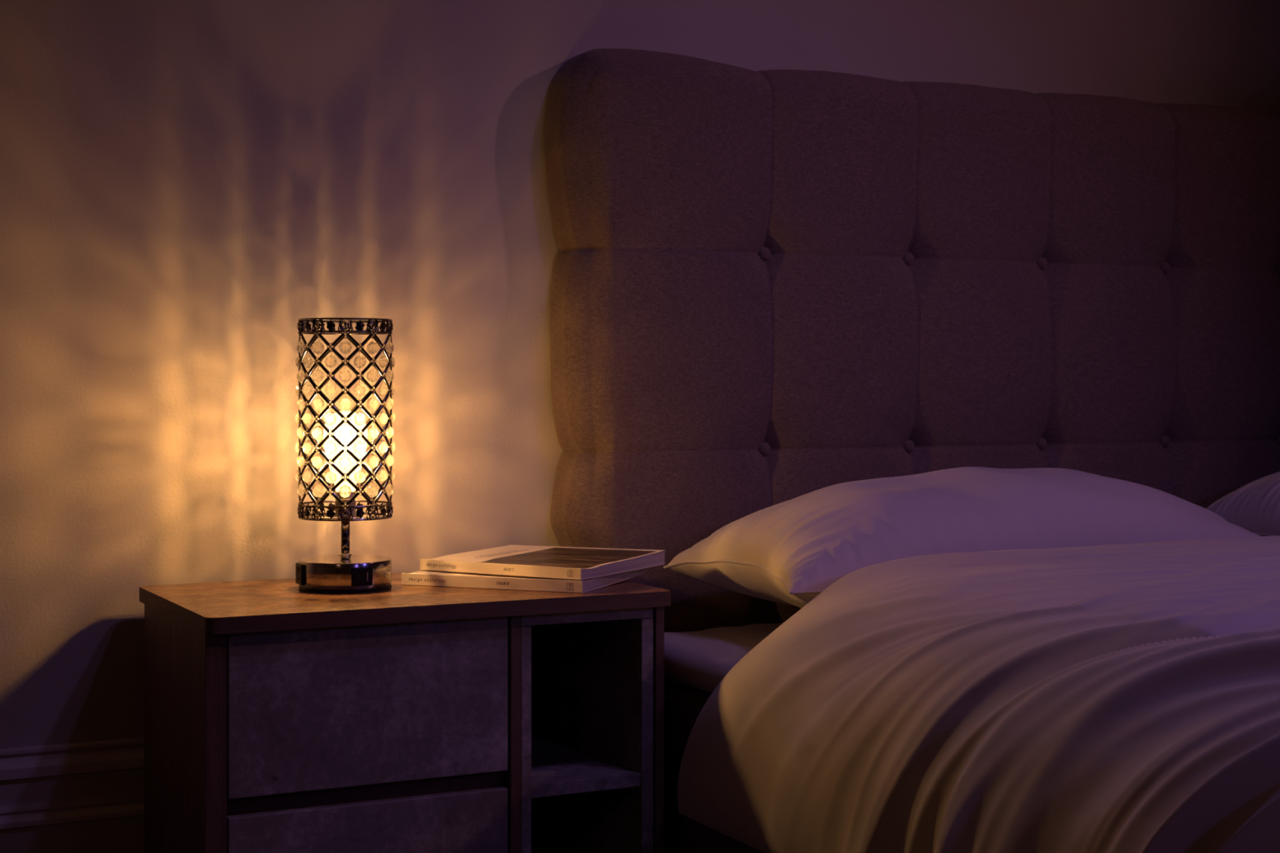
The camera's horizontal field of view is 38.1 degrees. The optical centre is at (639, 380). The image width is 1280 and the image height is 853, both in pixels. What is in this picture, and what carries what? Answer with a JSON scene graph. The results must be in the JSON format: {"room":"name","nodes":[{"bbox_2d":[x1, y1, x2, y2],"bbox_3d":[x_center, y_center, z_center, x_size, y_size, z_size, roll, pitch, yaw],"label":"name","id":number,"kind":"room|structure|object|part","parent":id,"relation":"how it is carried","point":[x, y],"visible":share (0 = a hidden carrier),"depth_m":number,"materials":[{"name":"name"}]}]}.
{"room":"bedroom","nodes":[
{"label":"bedroom","id":0,"kind":"room"},
{"bbox_2d":[0,0,1279,748],"bbox_3d":[0.374,-0.575,3.080,6.800,2.700,0.080,0,0,-26],"label":"wall","id":1,"kind":"structure","parent":0,"point":[184,184],"depth_m":2.61,"materials":[{"name":"beige paint"}]},
{"bbox_2d":[0,736,144,852],"bbox_3d":[0.399,0.629,3.030,6.800,0.291,0.031,0,0,-26],"label":"baseboard","id":2,"kind":"structure","parent":1,"relation":"attached to","point":[86,797],"depth_m":2.46,"materials":[{"name":"grey"}]},
{"bbox_3d":[1.295,0.800,1.193,6.800,0.050,4.280,0,0,-26],"label":"floor","id":3,"kind":"structure","parent":0,"visible":0},
{"bbox_2d":[139,572,671,852],"bbox_3d":[-0.314,0.525,2.457,0.612,0.500,0.379,0,0,-27],"label":"nightstand","id":4,"kind":"object","parent":3,"relation":"on","point":[280,717],"visible":0.88,"depth_m":2.30,"materials":[{"name":"brown wood"}]},
{"bbox_3d":[-0.573,0.535,2.313,0.019,0.480,0.330,0,0,-27],"label":"panel","id":5,"kind":"part","parent":4,"relation":"part of","materials":[{"name":"brown wood"}]},
{"bbox_2d":[295,317,394,593],"bbox_3d":[-0.390,0.097,2.457,0.131,0.356,0.131,0,0,-9],"label":"table lamp","id":6,"kind":"object","parent":4,"relation":"on","point":[345,572],"visible":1,"depth_m":2.42,"materials":[{"name":"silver metal"}]},
{"bbox_3d":[-0.390,0.050,2.457,0.123,0.223,0.123,0,0,-9],"label":"lamp shade","id":7,"kind":"part","parent":6,"relation":"part of","materials":[{"name":"black metal"}]},
{"bbox_3d":[-0.390,0.205,2.457,0.012,0.045,0.012,0,0,-9],"label":"stem","id":8,"kind":"part","parent":6,"relation":"part of","materials":[{"name":"silver metal"}]},
{"bbox_3d":[-0.361,0.254,2.406,0.029,0.024,0.006,0,0,-30],"label":"charging panel","id":9,"kind":"part","parent":6,"relation":"part of","materials":[{"name":"black plastic"}]},
{"bbox_3d":[-0.334,0.502,2.279,0.358,0.035,0.012,0,0,-27],"label":"finger rail","id":10,"kind":"part","parent":4,"relation":"part of","materials":[{"name":"brown wood"}]},
{"bbox_3d":[-0.328,0.611,2.264,0.355,0.196,0.017,0,0,-27],"label":"drawer","id":11,"kind":"part","parent":4,"relation":"part of","materials":[{"name":"concrete"}]},
{"bbox_3d":[-0.328,0.394,2.264,0.355,0.194,0.017,0,0,-27],"label":"drawer","id":12,"kind":"part","parent":4,"relation":"part of","materials":[{"name":"concrete"}]},
{"bbox_3d":[-0.228,0.515,2.482,0.015,0.440,0.316,0,0,-27],"label":"divider panel","id":13,"kind":"part","parent":4,"relation":"part of","materials":[{"name":"brown wood"}]},
{"bbox_2d":[401,568,643,593],"bbox_3d":[-0.158,0.267,2.548,0.265,0.016,0.215,0,0,22],"label":"magazine","id":14,"kind":"object","parent":4,"relation":"on","point":[420,577],"visible":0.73,"depth_m":2.46,"materials":[{"name":"beige paper"}]},
{"bbox_2d":[419,545,665,579],"bbox_3d":[-0.133,0.248,2.567,0.260,0.021,0.222,0,0,30],"label":"book","id":15,"kind":"object","parent":14,"relation":"on","point":[531,561],"visible":1,"depth_m":2.52,"materials":[{"name":"beige paper"}]},
{"bbox_2d":[480,547,656,568],"bbox_3d":[-0.100,0.242,2.544,0.168,0.008,0.204,0,0,30],"label":"photo","id":16,"kind":"object","parent":15,"relation":"on","point":[542,557],"depth_m":2.54},
{"bbox_3d":[-0.381,0.515,2.589,0.571,0.440,0.011,0,0,-27],"label":"panel","id":17,"kind":"part","parent":4,"relation":"part of","materials":[{"name":"grey"}]},
{"bbox_2d":[531,733,640,798],"bbox_3d":[-0.140,0.521,2.529,0.156,0.017,0.312,0,0,-27],"label":"shelf","id":18,"kind":"object","parent":4,"relation":"attached to","point":[562,763],"depth_m":2.46,"materials":[{"name":"wood"}]},
{"bbox_3d":[-0.049,0.535,2.580,0.012,0.480,0.330,0,0,-27],"label":"panel","id":19,"kind":"part","parent":4,"relation":"part of","materials":[{"name":"brown wood"}]},
{"bbox_2d":[543,48,1279,852],"bbox_3d":[1.212,0.109,2.272,1.994,1.213,2.099,0,0,-26],"label":"bed","id":20,"kind":"object","parent":3,"relation":"on","point":[768,288],"visible":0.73,"depth_m":2.90,"materials":[{"name":"fabric"}]},
{"bbox_2d":[664,622,782,693],"bbox_3d":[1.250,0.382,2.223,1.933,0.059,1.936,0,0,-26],"label":"mattress","id":21,"kind":"object","parent":20,"relation":"on","point":[700,660],"visible":0.09,"depth_m":2.50,"materials":[{"name":"grey fabric"}]},
{"bbox_2d":[662,466,1261,608],"bbox_3d":[0.514,0.243,2.737,0.894,0.231,0.364,0,0,-26],"label":"pillow","id":22,"kind":"object","parent":21,"relation":"on","point":[789,552],"visible":0.53,"depth_m":2.59,"materials":[{"name":"grey fabric"}]},
{"bbox_2d":[677,535,1279,852],"bbox_3d":[1.343,0.379,2.019,2.125,0.362,1.823,0,0,-26],"label":"duvet","id":23,"kind":"object","parent":21,"relation":"on","point":[1122,698],"visible":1,"depth_m":1.89,"materials":[{"name":"grey fabric"}]},
{"bbox_2d":[1206,471,1279,536],"bbox_3d":[1.325,0.229,3.127,0.844,0.258,0.340,0,0,-26],"label":"pillow","id":24,"kind":"object","parent":21,"relation":"on","point":[1254,507],"visible":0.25,"depth_m":2.98,"materials":[{"name":"grey fabric"}]}
]}

